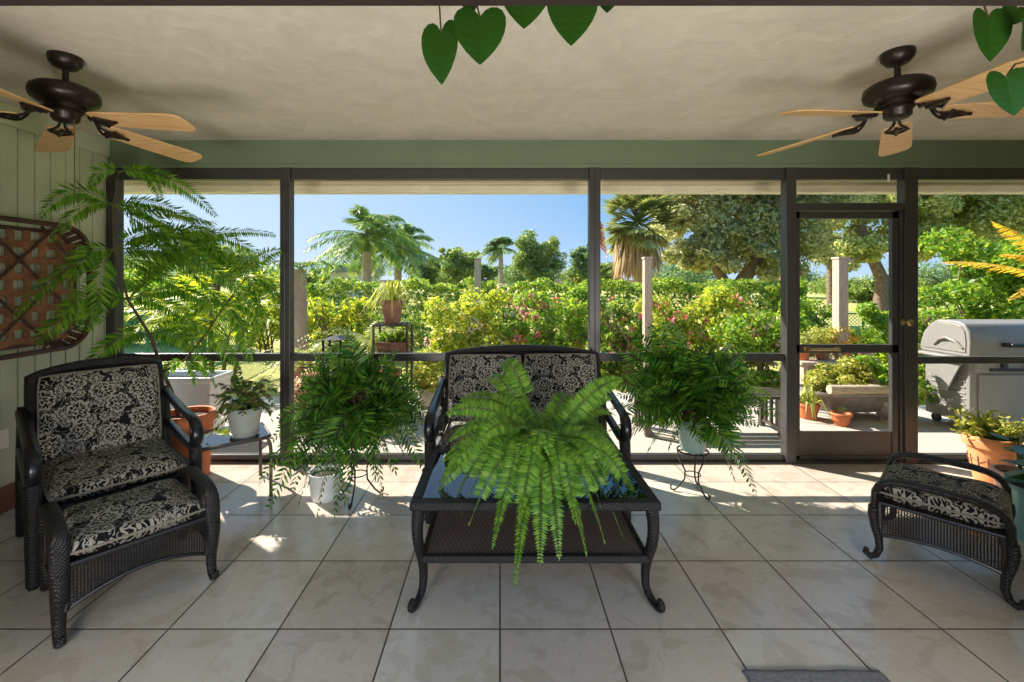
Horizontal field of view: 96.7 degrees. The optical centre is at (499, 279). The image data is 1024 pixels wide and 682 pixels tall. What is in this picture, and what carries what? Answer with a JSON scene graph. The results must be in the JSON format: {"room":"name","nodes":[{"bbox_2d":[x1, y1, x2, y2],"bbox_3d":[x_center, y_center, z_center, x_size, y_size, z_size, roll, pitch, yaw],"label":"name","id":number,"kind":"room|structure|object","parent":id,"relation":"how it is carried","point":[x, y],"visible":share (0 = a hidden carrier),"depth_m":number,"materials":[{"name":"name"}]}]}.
{"room":"sunroom","nodes":[
{"label":"sunroom","id":0,"kind":"room"},
{"bbox_2d":[0,123,107,487],"bbox_3d":[-3.120,0.170,2.315,0.120,2.520,2.670,0,0,0],"label":"wall","id":1,"kind":"structure","parent":0,"point":[27,175],"depth_m":2.98,"materials":[{"name":"green paint"}]},
{"bbox_2d":[0,482,14,514],"bbox_3d":[-3.051,1.350,2.265,0.018,0.160,2.570,0,0,0],"label":"baseboard","id":2,"kind":"structure","parent":1,"relation":"attached to","point":[7,493],"depth_m":2.81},
{"bbox_2d":[0,215,92,360],"bbox_3d":[-3.006,0.048,2.660,0.103,0.867,1.312,0,0,0],"label":"lattice","id":3,"kind":"object","parent":1,"relation":"attached to","point":[10,258],"visible":0.71,"depth_m":2.95,"materials":[{"name":"wood"}]},
{"bbox_2d":[0,101,109,156],"bbox_3d":[-3.051,-1.025,2.265,0.018,0.130,2.570,0,0,0],"label":"trim","id":4,"kind":"structure","parent":1,"relation":"attached to","point":[34,123],"depth_m":3.06,"materials":[{"name":"green paint"}]},
{"bbox_2d":[0,464,1023,681],"bbox_3d":[0.895,1.490,2.185,8.150,0.120,3.010,0,0,0],"label":"floor","id":5,"kind":"structure","parent":0,"point":[780,577],"depth_m":2.00,"materials":[{"name":"tile"}]},
{"bbox_2d":[15,357,203,590],"bbox_3d":[-2.219,0.957,2.591,0.764,0.945,0.728,0,0,41],"label":"armchair","id":6,"kind":"object","parent":5,"relation":"on","point":[88,429],"visible":0.91,"depth_m":2.57,"materials":[{"name":"wicker"}]},
{"bbox_2d":[39,365,159,461],"bbox_3d":[-2.371,0.788,2.721,0.116,0.500,0.547,-16,-10,40],"label":"cushion","id":7,"kind":"object","parent":6,"relation":"on","point":[89,411],"depth_m":2.67,"materials":[{"name":"fabric"}]},
{"bbox_2d":[42,437,183,502],"bbox_3d":[-2.173,1.035,2.552,0.600,0.118,0.560,3,2,40],"label":"seat cushion","id":8,"kind":"object","parent":6,"relation":"on","point":[89,472],"depth_m":2.44,"materials":[{"name":"fabric"}]},
{"bbox_2d":[36,465,219,648],"bbox_3d":[-1.726,1.207,2.130,0.565,0.446,0.595,0,0,40],"label":"ottoman","id":9,"kind":"object","parent":5,"relation":"on","point":[73,536],"visible":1,"depth_m":2.00,"materials":[{"name":"wicker"}]},
{"bbox_2d":[61,478,202,554],"bbox_3d":[-1.726,1.085,2.130,0.470,0.111,0.478,0,0,40],"label":"seat cushion","id":10,"kind":"object","parent":9,"relation":"on","point":[112,524],"depth_m":2.04,"materials":[{"name":"fabric"}]},
{"bbox_2d":[11,160,282,474],"bbox_3d":[-2.341,0.326,3.180,1.478,2.208,0.569,0,0,-32],"label":"potted palm","id":11,"kind":"object","parent":5,"relation":"on","point":[181,246],"visible":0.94,"depth_m":3.08,"materials":[{"name":"green plant"}]},
{"bbox_2d":[171,405,216,474],"bbox_3d":[-2.270,1.195,3.310,0.360,0.470,0.360,0,0,0],"label":"pot","id":12,"kind":"object","parent":5,"relation":"on","point":[205,413],"depth_m":3.28,"materials":[{"name":"ceramic"}]},
{"bbox_2d":[202,422,272,495],"bbox_3d":[-1.800,1.230,3.058,0.429,0.400,0.417,0,0,-36],"label":"side table","id":13,"kind":"object","parent":5,"relation":"on","point":[220,438],"visible":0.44,"depth_m":3.01,"materials":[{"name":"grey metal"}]},
{"bbox_2d":[205,363,277,440],"bbox_3d":[-1.699,0.794,2.995,0.355,0.471,0.389,0,0,42],"label":"plant","id":14,"kind":"object","parent":13,"relation":"on","point":[243,419],"visible":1,"depth_m":2.96,"materials":[{"name":"green plant"}]},
{"bbox_2d":[307,464,342,502],"bbox_3d":[-1.150,1.343,3.000,0.224,0.175,0.224,0,0,0],"label":"flower pot","id":15,"kind":"object","parent":5,"relation":"on","point":[315,485],"visible":0.66,"depth_m":2.92,"materials":[{"name":"white ceramic"}]},
{"bbox_2d":[341,442,383,509],"bbox_3d":[-0.907,1.236,2.993,0.294,0.383,0.302,0,0,-29],"label":"plant stand","id":16,"kind":"object","parent":5,"relation":"on","point":[366,470],"visible":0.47,"depth_m":2.99,"materials":[{"name":"metal"}]},
{"bbox_2d":[259,333,428,519],"bbox_3d":[-0.944,0.885,2.972,0.999,1.071,0.775,0,0,5],"label":"fern","id":17,"kind":"object","parent":16,"relation":"on","point":[340,418],"visible":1,"depth_m":2.82,"materials":[{"name":"green plant"}]},
{"bbox_2d":[424,345,631,523],"bbox_3d":[0.165,0.957,3.045,1.238,0.946,0.764,0,0,0],"label":"loveseat","id":18,"kind":"object","parent":5,"relation":"on","point":[550,369],"visible":0.37,"depth_m":3.22,"materials":[{"name":"wicker"}]},
{"bbox_2d":[440,420,483,449],"bbox_3d":[-0.106,1.032,2.985,0.528,0.113,0.600,0,2,0],"label":"seat cushion","id":19,"kind":"object","parent":18,"relation":"on","point":[451,426],"depth_m":2.96,"materials":[{"name":"fabric"}]},
{"bbox_2d":[449,355,520,421],"bbox_3d":[-0.106,0.787,3.243,0.515,0.500,0.113,0,-12,1],"label":"cushion","id":20,"kind":"object","parent":18,"relation":"on","point":[467,373],"depth_m":3.22,"materials":[{"name":"fabric"}]},
{"bbox_2d":[525,354,597,420],"bbox_3d":[0.436,0.782,3.247,0.515,0.500,0.115,0,-12,-2],"label":"cushion","id":21,"kind":"object","parent":18,"relation":"on","point":[548,373],"depth_m":3.22,"materials":[{"name":"fabric"}]},
{"bbox_2d":[407,450,665,613],"bbox_3d":[0.155,1.200,2.295,1.100,0.460,0.742,0,0,0],"label":"coffee table","id":22,"kind":"object","parent":5,"relation":"on","point":[449,537],"visible":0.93,"depth_m":2.09,"materials":[{"name":"wicker"}]},
{"bbox_2d":[427,511,642,553],"bbox_3d":[0.155,1.232,2.295,0.990,0.020,0.560,0,0,0],"label":"shelf","id":23,"kind":"object","parent":22,"relation":"attached to","point":[449,532],"depth_m":2.18,"materials":[{"name":"wicker"}]},
{"bbox_2d":[437,358,636,587],"bbox_3d":[0.177,0.824,2.211,0.961,0.784,0.849,0,0,0],"label":"fern","id":24,"kind":"object","parent":22,"relation":"on","point":[540,453],"visible":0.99,"depth_m":2.09,"materials":[{"name":"green plant"}]},
{"bbox_2d":[670,445,709,499],"bbox_3d":[1.314,1.286,3.088,0.259,0.285,0.252,0,0,38],"label":"plant stand","id":25,"kind":"object","parent":5,"relation":"on","point":[678,446],"visible":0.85,"depth_m":3.06,"materials":[{"name":"metal"}]},
{"bbox_2d":[603,317,778,495],"bbox_3d":[1.309,0.805,3.013,0.966,1.131,1.078,0,0,35],"label":"fern","id":26,"kind":"object","parent":25,"relation":"on","point":[686,387],"visible":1,"depth_m":2.94,"materials":[{"name":"green plant"}]},
{"bbox_2d":[678,417,709,453],"bbox_3d":[1.300,1.038,3.070,0.228,0.210,0.228,0,0,0],"label":"pot","id":27,"kind":"object","parent":25,"relation":"on","point":[688,444],"depth_m":3.00,"materials":[{"name":"grey ceramic"}]},
{"bbox_2d":[742,669,889,681],"bbox_3d":[1.135,1.421,1.531,0.505,0.018,0.269,0,0,0],"label":"door mat","id":28,"kind":"object","parent":5,"relation":"on","point":[753,675],"visible":1,"depth_m":1.62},
{"bbox_2d":[862,451,1023,609],"bbox_3d":[2.266,1.207,2.336,0.595,0.446,0.565,0,0,-43],"label":"ottoman","id":29,"kind":"object","parent":5,"relation":"on","point":[980,506],"visible":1,"depth_m":2.19,"materials":[{"name":"wicker"}]},
{"bbox_2d":[880,463,1009,527],"bbox_3d":[2.266,1.085,2.336,0.478,0.110,0.470,0,0,-43],"label":"seat cushion","id":30,"kind":"object","parent":29,"relation":"on","point":[935,505],"depth_m":2.25,"materials":[{"name":"fabric"}]},
{"bbox_2d":[946,406,1023,483],"bbox_3d":[3.491,1.177,3.259,0.477,0.506,0.474,0,0,16],"label":"pot plant","id":31,"kind":"object","parent":5,"relation":"on","point":[984,449],"visible":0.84,"depth_m":3.20,"materials":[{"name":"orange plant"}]},
{"bbox_2d":[987,432,1023,487],"bbox_3d":[3.199,1.180,2.801,0.268,0.500,0.257,0,0,28],"label":"leaf plant","id":32,"kind":"object","parent":5,"relation":"on","point":[1000,469],"visible":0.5,"depth_m":2.83,"materials":[{"name":"green plant"}]},
{"bbox_2d":[1001,445,1023,540],"bbox_3d":[2.930,1.195,2.482,0.332,0.470,0.278,0,0,-42],"label":"leaf plant","id":33,"kind":"object","parent":5,"relation":"on","point":[1015,478],"visible":0.66,"depth_m":2.50,"materials":[{"name":"teal ceramic"}]},
{"bbox_2d":[0,6,1023,139],"bbox_3d":[0.895,-1.140,2.190,8.150,0.100,2.920,0,0,0],"label":"ceiling","id":34,"kind":"structure","parent":0,"point":[231,72],"depth_m":2.39,"materials":[{"name":"paint"}]},
{"bbox_2d":[0,50,202,195],"bbox_3d":[-2.085,-0.748,2.206,1.221,0.685,1.245,0,0,0],"label":"ceiling fan","id":35,"kind":"object","parent":34,"relation":"hanging from","point":[67,102],"visible":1,"depth_m":2.19,"materials":[{"name":"wood"}]},
{"bbox_2d":[421,6,613,83],"bbox_3d":[0.061,-0.789,1.158,0.520,0.601,0.088,0,0,0],"label":"vine","id":36,"kind":"object","parent":34,"relation":"hanging from","point":[479,35],"visible":0.88,"depth_m":1.13,"materials":[{"name":"plant"}]},
{"bbox_2d":[757,45,1023,156],"bbox_3d":[1.889,-0.910,2.137,1.247,0.361,1.216,0,0,0],"label":"ceiling fan","id":37,"kind":"object","parent":34,"relation":"hanging from","point":[896,97],"visible":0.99,"depth_m":2.10,"materials":[{"name":"wood"}]},
{"bbox_2d":[973,6,1023,115],"bbox_3d":[1.288,-0.747,1.148,0.187,0.686,0.094,0,0,-31],"label":"vine","id":38,"kind":"object","parent":34,"relation":"hanging from","point":[992,31],"visible":0.91,"depth_m":1.14,"materials":[{"name":"plant"}]},
{"bbox_2d":[108,140,1023,163],"bbox_3d":[0.895,-0.982,3.600,7.910,0.216,0.100,0,0,0],"label":"wall","id":39,"kind":"structure","parent":0,"point":[212,151],"depth_m":3.55,"materials":[{"name":"green paint"}]},
{"bbox_2d":[106,167,284,463],"bbox_3d":[-2.365,0.278,3.570,1.390,2.304,0.080,0,0,0],"label":"window","id":40,"kind":"structure","parent":39,"relation":"in","point":[114,320],"depth_m":3.55,"materials":[{"name":"brown metal"}]},
{"bbox_2d":[285,167,594,463],"bbox_3d":[-0.466,0.278,3.570,2.407,2.304,0.080,0,0,0],"label":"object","id":41,"kind":"structure","parent":39,"relation":"in","point":[291,174],"depth_m":3.55,"materials":[{"name":"brown metal"}]},
{"bbox_2d":[107,164,1023,167],"bbox_3d":[0.895,-0.889,3.544,7.910,0.030,0.012,0,0,0],"label":"trim","id":42,"kind":"structure","parent":39,"relation":"attached to","point":[116,165],"depth_m":3.54,"materials":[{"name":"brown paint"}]},
{"bbox_2d":[124,183,1023,193],"bbox_3d":[0.895,-0.901,4.367,9.110,0.138,0.164,0,0,0],"label":"trim","id":43,"kind":"structure","parent":39,"relation":"attached to","point":[129,188],"depth_m":4.30,"materials":[{"name":"beige metal"}]},
{"bbox_2d":[124,181,1023,182],"bbox_3d":[0.895,-0.950,4.005,9.110,0.040,0.710,0,0,0],"label":"trim","id":44,"kind":"structure","parent":39,"relation":"attached to","point":[124,181],"depth_m":4.34,"materials":[{"name":"beige paint"}]},
{"bbox_2d":[595,167,795,463],"bbox_3d":[1.520,0.278,3.570,1.564,2.304,0.080,0,0,0],"label":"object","id":45,"kind":"structure","parent":39,"relation":"in","point":[787,176],"depth_m":3.55,"materials":[{"name":"brown metal"}]},
{"bbox_2d":[796,168,913,463],"bbox_3d":[2.739,0.278,3.543,0.874,2.304,0.133,0,0,0],"label":"door","id":46,"kind":"structure","parent":39,"relation":"in","point":[812,447],"depth_m":3.56,"materials":[{"name":"brown metal"}]},
{"bbox_2d":[898,167,1023,463],"bbox_3d":[3.997,0.278,3.570,1.706,2.304,0.080,0,0,0],"label":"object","id":47,"kind":"structure","parent":39,"relation":"in","point":[908,186],"depth_m":3.54,"materials":[{"name":"brown metal"}]},
{"bbox_3d":[0.895,0.170,0.910,8.150,2.520,0.140,0,0,0],"label":"wall","id":48,"kind":"structure","parent":0,"visible":0},
{"bbox_2d":[0,0,1023,5],"bbox_3d":[0.000,0.380,0.935,3.500,2.100,0.130,0,0,0],"label":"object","id":49,"kind":"structure","parent":48,"relation":"in","point":[2,2],"depth_m":0.98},
{"label":"outside","id":50,"kind":"structure","parent":0,"visible":0},
{"bbox_2d":[124,286,983,404],"bbox_3d":[0.000,1.525,76.845,120.000,0.130,146.310,0,0,0],"label":"ground","id":51,"kind":"structure","parent":50,"point":[248,374],"depth_m":9.42,"materials":[{"name":"plant"}]},
{"bbox_2d":[124,270,231,348],"bbox_3d":[-7.938,0.650,10.295,4.090,2.026,1.623,0,0,2],"label":"leafy bush","id":52,"kind":"object","parent":51,"relation":"on","point":[127,275],"visible":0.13,"depth_m":10.12,"materials":[{"name":"green plant"}]},
{"bbox_2d":[124,308,243,369],"bbox_3d":[-5.578,0.966,7.900,1.864,0.992,1.444,0,0,0],"label":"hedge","id":53,"kind":"object","parent":51,"relation":"on","point":[147,316],"visible":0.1,"depth_m":7.20,"materials":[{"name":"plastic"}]},
{"bbox_2d":[124,267,278,377],"bbox_3d":[-4.179,0.639,6.445,2.521,1.659,2.463,0,0,-37],"label":"areca palm","id":54,"kind":"object","parent":51,"relation":"on","point":[266,302],"visible":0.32,"depth_m":6.32,"materials":[{"name":"plant"}]},
{"bbox_2d":[174,242,260,294],"bbox_3d":[-14.970,-0.368,24.039,3.554,3.698,3.685,0,0,19],"label":"broadleaf tree","id":55,"kind":"object","parent":51,"relation":"on","point":[247,257],"visible":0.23,"depth_m":24.01,"materials":[{"name":"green plant"}]},
{"bbox_2d":[200,268,319,352],"bbox_3d":[-4.472,0.671,8.773,1.986,1.789,1.258,0,0,-6],"label":"leafy bush","id":56,"kind":"object","parent":51,"relation":"on","point":[261,340],"visible":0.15,"depth_m":8.70,"materials":[{"name":"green plant"}]},
{"bbox_2d":[307,295,382,352],"bbox_3d":[-2.301,0.892,6.368,1.416,1.349,0.913,0,0,0],"label":"leafy bush","id":57,"kind":"object","parent":51,"relation":"on","point":[347,317],"visible":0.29,"depth_m":6.29,"materials":[{"name":"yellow plant"}]},
{"bbox_2d":[326,266,383,301],"bbox_3d":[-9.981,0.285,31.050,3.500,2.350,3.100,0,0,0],"label":"house","id":58,"kind":"structure","parent":51,"relation":"on","point":[342,273],"depth_m":29.80,"materials":[{"name":"paint"}]},
{"bbox_2d":[303,204,422,313],"bbox_3d":[-5.868,-0.928,20.137,4.978,4.776,5.125,0,0,-10],"label":"palm","id":59,"kind":"object","parent":51,"relation":"on","point":[354,243],"visible":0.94,"depth_m":19.62,"materials":[{"name":"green plant"}]},
{"bbox_2d":[349,312,431,361],"bbox_3d":[-1.935,1.053,8.323,1.560,0.962,1.023,0,0,0],"label":"leafy bush","id":60,"kind":"object","parent":51,"relation":"on","point":[416,324],"visible":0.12,"depth_m":8.21,"materials":[{"name":"green plant"}]},
{"bbox_2d":[355,223,447,292],"bbox_3d":[-5.655,-0.906,25.946,5.423,4.732,4.922,0,0,-20],"label":"palm","id":61,"kind":"object","parent":51,"relation":"on","point":[397,274],"visible":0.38,"depth_m":25.62,"materials":[{"name":"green plant"}]},
{"bbox_2d":[406,256,440,296],"bbox_3d":[-5.724,-0.170,34.097,2.884,3.294,2.402,0,0,-24],"label":"broadleaf tree","id":62,"kind":"object","parent":51,"relation":"on","point":[431,274],"visible":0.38,"depth_m":33.70,"materials":[{"name":"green plant"}]},
{"bbox_2d":[438,246,481,299],"bbox_3d":[-2.830,-0.497,32.398,3.313,3.944,3.047,0,0,-18],"label":"broadleaf tree","id":63,"kind":"object","parent":51,"relation":"on","point":[454,258],"visible":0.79,"depth_m":31.63,"materials":[{"name":"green plant"}]},
{"bbox_2d":[416,283,526,370],"bbox_3d":[-0.467,0.831,7.507,1.907,1.581,1.214,0,0,0],"label":"flowering bush","id":64,"kind":"object","parent":51,"relation":"on","point":[445,341],"visible":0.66,"depth_m":7.42,"materials":[{"name":"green plant"}]},
{"bbox_2d":[474,258,481,338],"bbox_3d":[-0.469,0.498,9.600,0.157,1.924,0.157,0,0,0],"label":"timber post","id":65,"kind":"object","parent":51,"relation":"on","point":[477,261],"visible":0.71,"depth_m":9.53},
{"bbox_2d":[471,263,498,291],"bbox_3d":[-1.147,0.038,35.990,2.544,2.884,2.368,0,0,37],"label":"broadleaf tree","id":66,"kind":"object","parent":51,"relation":"on","point":[489,274],"visible":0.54,"depth_m":35.49,"materials":[{"name":"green plant"}]},
{"bbox_2d":[477,236,517,292],"bbox_3d":[-0.254,-0.719,30.221,2.655,4.358,3.107,0,0,22],"label":"palm","id":67,"kind":"object","parent":51,"relation":"on","point":[494,246],"visible":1,"depth_m":29.85,"materials":[{"name":"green plant"}]},
{"bbox_2d":[495,264,526,295],"bbox_3d":[1.596,-0.051,42.092,6.452,3.117,6.244,0,0,-30],"label":"broadleaf tree","id":68,"kind":"object","parent":51,"relation":"on","point":[509,276],"visible":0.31,"depth_m":40.18,"materials":[{"name":"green plant"}]},
{"bbox_2d":[511,229,568,299],"bbox_3d":[2.937,-1.159,33.892,3.930,5.298,3.547,0,0,20],"label":"broadleaf tree","id":69,"kind":"object","parent":51,"relation":"on","point":[539,256],"visible":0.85,"depth_m":33.45,"materials":[{"name":"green plant"}]},
{"bbox_2d":[498,285,611,348],"bbox_3d":[0.945,0.824,7.243,1.981,1.508,1.426,0,0,4],"label":"flowering bush","id":70,"kind":"object","parent":51,"relation":"on","point":[577,309],"visible":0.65,"depth_m":7.21,"materials":[{"name":"green plant"}]},
{"bbox_2d":[307,276,808,347],"bbox_3d":[1.100,0.752,10.540,11.101,1.698,1.778,0,0,0],"label":"hedge","id":71,"kind":"object","parent":51,"relation":"on","point":[749,287],"visible":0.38,"depth_m":9.98,"materials":[{"name":"green plant"}]},
{"bbox_2d":[568,244,587,284],"bbox_3d":[6.634,-0.771,35.971,2.181,4.480,2.047,0,0,32],"label":"broadleaf tree","id":72,"kind":"object","parent":51,"relation":"on","point":[581,253],"visible":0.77,"depth_m":35.73,"materials":[{"name":"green plant"}]},
{"bbox_2d":[580,297,652,379],"bbox_3d":[1.729,0.893,6.530,1.170,1.309,0.844,0,0,11],"label":"flowering bush","id":73,"kind":"object","parent":51,"relation":"on","point":[621,340],"visible":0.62,"depth_m":6.53,"materials":[{"name":"green plant"}]},
{"bbox_2d":[601,194,684,318],"bbox_3d":[4.006,-0.800,13.075,2.634,4.537,2.672,0,0,0],"label":"palm","id":74,"kind":"object","parent":51,"relation":"on","point":[624,243],"visible":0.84,"depth_m":12.62,"materials":[{"name":"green plant"}]},
{"bbox_2d":[642,257,652,386],"bbox_3d":[2.006,0.573,6.200,0.122,1.773,0.122,0,0,0],"label":"timber post","id":75,"kind":"object","parent":51,"relation":"on","point":[647,261],"visible":0.75,"depth_m":6.15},
{"bbox_2d":[652,263,715,297],"bbox_3d":[15.845,-0.001,37.914,8.333,3.823,6.240,0,0,-5],"label":"broadleaf tree","id":76,"kind":"object","parent":51,"relation":"on","point":[691,277],"visible":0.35,"depth_m":36.80,"materials":[{"name":"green plant"}]},
{"bbox_2d":[628,284,762,367],"bbox_3d":[3.012,0.808,7.155,2.205,1.516,1.255,0,0,0],"label":"flowering bush","id":77,"kind":"object","parent":51,"relation":"on","point":[718,297],"visible":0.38,"depth_m":7.12,"materials":[{"name":"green plant"}]},
{"bbox_2d":[644,194,880,322],"bbox_3d":[8.308,-2.532,15.101,7.605,8.199,5.160,0,0,-11],"label":"oak tree","id":78,"kind":"object","parent":51,"relation":"on","point":[720,249],"visible":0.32,"depth_m":14.24,"materials":[{"name":"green plant"}]},
{"bbox_2d":[709,308,818,386],"bbox_3d":[3.695,0.979,6.446,1.373,1.215,0.885,0,0,27],"label":"flowering bush","id":79,"kind":"object","parent":51,"relation":"on","point":[767,341],"visible":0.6,"depth_m":6.36,"materials":[{"name":"green plant"}]},
{"bbox_2d":[754,261,826,294],"bbox_3d":[24.321,-0.150,37.579,5.655,3.537,6.385,0,0,36],"label":"broadleaf tree","id":80,"kind":"object","parent":51,"relation":"on","point":[810,279],"visible":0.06,"depth_m":36.56,"materials":[{"name":"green plant"}]},
{"bbox_2d":[767,295,831,368],"bbox_3d":[5.293,0.899,7.870,1.276,1.290,0.852,0,0,14],"label":"leafy bush","id":81,"kind":"object","parent":51,"relation":"on","point":[804,304],"visible":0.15,"depth_m":7.82,"materials":[{"name":"green plant"}]},
{"bbox_2d":[800,357,882,397],"bbox_3d":[4.234,1.232,5.750,1.100,0.455,0.400,0,0,0],"label":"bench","id":82,"kind":"object","parent":51,"relation":"on","point":[804,364],"visible":0.12,"depth_m":5.61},
{"bbox_2d":[807,326,839,359],"bbox_3d":[4.082,0.791,5.752,0.416,0.429,0.337,0,0,-38],"label":"potted plant","id":83,"kind":"object","parent":82,"relation":"on","point":[819,356],"visible":0.63,"depth_m":5.71,"materials":[{"name":"yellow plant"}]},
{"bbox_2d":[849,325,886,359],"bbox_3d":[4.633,0.786,5.720,0.423,0.439,0.272,0,0,0],"label":"potted plant","id":84,"kind":"object","parent":82,"relation":"on","point":[870,341],"visible":0.48,"depth_m":5.71,"materials":[{"name":"green plant"}]},
{"bbox_2d":[831,257,853,374],"bbox_3d":[4.345,0.585,5.750,0.230,1.751,0.140,0,0,0],"label":"timber post","id":85,"kind":"object","parent":51,"relation":"on","point":[839,264],"visible":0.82,"depth_m":5.69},
{"bbox_2d":[807,274,929,302],"bbox_3d":[23.877,0.673,30.081,6.321,2.308,6.384,0,0,38],"label":"broadleaf tree","id":86,"kind":"object","parent":51,"relation":"on","point":[866,287],"visible":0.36,"depth_m":29.18,"materials":[{"name":"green plant"}]},
{"bbox_2d":[851,300,920,359],"bbox_3d":[6.272,0.939,7.420,1.132,1.239,0.780,0,0,0],"label":"leafy bush","id":87,"kind":"object","parent":51,"relation":"on","point":[881,324],"visible":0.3,"depth_m":7.27,"materials":[{"name":"green plant"}]},
{"bbox_2d":[803,194,1023,311],"bbox_3d":[20.847,-3.789,21.353,14.186,10.538,7.297,0,0,5],"label":"oak tree","id":88,"kind":"object","parent":51,"relation":"on","point":[941,206],"visible":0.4,"depth_m":19.93,"materials":[{"name":"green plant"}]},
{"bbox_2d":[885,257,986,297],"bbox_3d":[37.581,0.056,37.594,9.096,4.006,9.487,0,0,21],"label":"broadleaf tree","id":89,"kind":"object","parent":51,"relation":"on","point":[935,274],"visible":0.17,"depth_m":37.88,"materials":[{"name":"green plant"}]},
{"bbox_2d":[918,291,964,388],"bbox_3d":[5.792,0.846,6.138,1.010,1.416,0.859,0,0,0],"label":"leafy bush","id":90,"kind":"object","parent":51,"relation":"on","point":[922,327],"visible":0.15,"depth_m":6.09,"materials":[{"name":"green plant"}]},
{"bbox_2d":[918,225,1023,323],"bbox_3d":[8.186,0.370,7.616,3.340,2.543,1.655,0,0,-4],"label":"leafy bush","id":91,"kind":"object","parent":51,"relation":"on","point":[996,295],"visible":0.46,"depth_m":7.33,"materials":[{"name":"green plant"}]},
{"bbox_2d":[940,221,1023,301],"bbox_3d":[6.937,0.190,5.981,2.562,2.545,0.708,0,0,-6],"label":"palm","id":92,"kind":"object","parent":51,"relation":"on","point":[1020,242],"visible":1,"depth_m":5.95,"materials":[{"name":"yellow plant"}]},
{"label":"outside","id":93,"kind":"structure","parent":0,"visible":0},
{"bbox_2d":[211,391,1023,452],"bbox_3d":[2.700,1.476,4.895,12.600,0.068,2.410,0,0,0],"label":"patio slab","id":94,"kind":"object","parent":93,"point":[939,431],"depth_m":4.27,"materials":[{"name":"concrete"}]},
{"bbox_2d":[164,370,232,427],"bbox_3d":[-2.990,1.162,4.270,0.780,0.560,0.344,0,0,0],"label":"planter box","id":95,"kind":"object","parent":94,"relation":"on","point":[189,394],"visible":0.36,"depth_m":4.12,"materials":[{"name":"white ceramic"}]},
{"bbox_2d":[251,342,335,400],"bbox_3d":[-2.089,1.065,4.959,1.068,0.754,1.049,0,0,42],"label":"potted plant","id":96,"kind":"object","parent":94,"relation":"on","point":[301,365],"visible":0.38,"depth_m":4.85,"materials":[{"name":"green plant"}]},
{"bbox_2d":[259,259,344,398],"bbox_3d":[-2.456,0.603,5.652,1.088,1.714,0.937,0,0,-34],"label":"palm tree","id":97,"kind":"object","parent":94,"relation":"on","point":[300,279],"visible":0.68,"depth_m":5.53,"materials":[{"name":"plant"}]},
{"bbox_2d":[294,320,429,389],"bbox_3d":[-1.508,0.959,5.061,1.596,0.966,1.521,0,0,0],"label":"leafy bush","id":98,"kind":"object","parent":94,"relation":"on","point":[368,342],"visible":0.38,"depth_m":4.96,"materials":[{"name":"green plant"}]},
{"bbox_2d":[372,322,412,421],"bbox_3d":[-1.082,0.939,4.600,0.356,1.007,0.266,0,0,0],"label":"plant stand","id":99,"kind":"object","parent":94,"relation":"on","point":[379,324],"visible":0.39,"depth_m":4.48,"materials":[{"name":"brown metal"}]},
{"bbox_2d":[355,279,422,323],"bbox_3d":[-1.076,0.212,4.577,0.682,0.442,0.712,0,0,0],"label":"potted plant","id":100,"kind":"object","parent":99,"relation":"on","point":[391,305],"visible":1,"depth_m":4.52,"materials":[{"name":"green plant"}]},
{"bbox_2d":[376,330,409,352],"bbox_3d":[-1.081,0.622,4.609,0.348,0.240,0.206,0,0,0],"label":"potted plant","id":101,"kind":"object","parent":99,"relation":"on","point":[390,342],"visible":0.94,"depth_m":4.52,"materials":[{"name":"plant"}]},
{"bbox_2d":[408,346,443,408],"bbox_3d":[-0.811,1.099,5.170,0.572,0.687,0.500,0,0,0],"label":"potted plant","id":102,"kind":"object","parent":94,"relation":"on","point":[418,373],"visible":0.57,"depth_m":5.09,"materials":[{"name":"yellow plant"}]},
{"bbox_2d":[630,387,780,436],"bbox_3d":[1.980,1.257,4.360,1.440,0.370,0.380,0,0,0],"label":"bench","id":103,"kind":"object","parent":94,"relation":"on","point":[775,393],"visible":0.3,"depth_m":4.33,"materials":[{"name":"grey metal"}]},
{"bbox_2d":[800,387,831,420],"bbox_3d":[3.235,1.294,4.740,0.644,0.365,0.594,0,0,0],"label":"potted plant","id":104,"kind":"object","parent":94,"relation":"on","point":[809,407],"visible":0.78,"depth_m":4.68,"materials":[{"name":"green plant"}]},
{"bbox_2d":[829,407,852,426],"bbox_3d":[3.388,1.346,4.520,0.192,0.191,0.192,0,0,0],"label":"potted plant","id":105,"kind":"object","parent":94,"relation":"on","point":[838,416],"visible":0.96,"depth_m":4.48,"materials":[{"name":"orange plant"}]},
{"bbox_2d":[800,354,888,418],"bbox_3d":[3.709,1.123,4.850,0.960,0.652,0.543,0,0,0],"label":"planter","id":106,"kind":"object","parent":94,"relation":"on","point":[847,373],"visible":0.86,"depth_m":4.73,"materials":[{"name":"grey concrete"}]},
{"bbox_2d":[800,384,888,412],"bbox_3d":[3.709,1.264,4.850,0.950,0.215,0.524,0,0,0],"label":"tub","id":107,"kind":"object","parent":106,"relation":"in","point":[850,401],"depth_m":4.66,"materials":[{"name":"grey metal"}]},
{"bbox_2d":[826,385,888,393],"bbox_3d":[3.619,1.109,4.605,0.580,0.096,0.094,0,0,0],"label":"block","id":108,"kind":"object","parent":106,"relation":"on","point":[831,389],"visible":0.96,"depth_m":4.56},
{"bbox_2d":[855,353,937,419],"bbox_3d":[4.118,1.063,4.748,0.668,0.757,0.603,0,0,-20],"label":"potted plant","id":109,"kind":"object","parent":94,"relation":"on","point":[882,371],"visible":0.34,"depth_m":4.69,"materials":[{"name":"green plant"}]},
{"bbox_2d":[918,319,1023,423],"bbox_3d":[4.960,0.916,4.425,1.400,1.052,0.590,0,0,0],"label":"gas grill","id":110,"kind":"object","parent":94,"relation":"on","point":[946,338],"visible":0.73,"depth_m":4.25,"materials":[{"name":"silver metal"}]},
{"bbox_2d":[918,350,956,355],"bbox_3d":[4.960,0.734,4.450,1.400,0.027,0.500,0,0,0],"label":"shelf","id":111,"kind":"object","parent":110,"relation":"attached to","point":[925,352],"depth_m":4.48,"materials":[{"name":"silver metal"}]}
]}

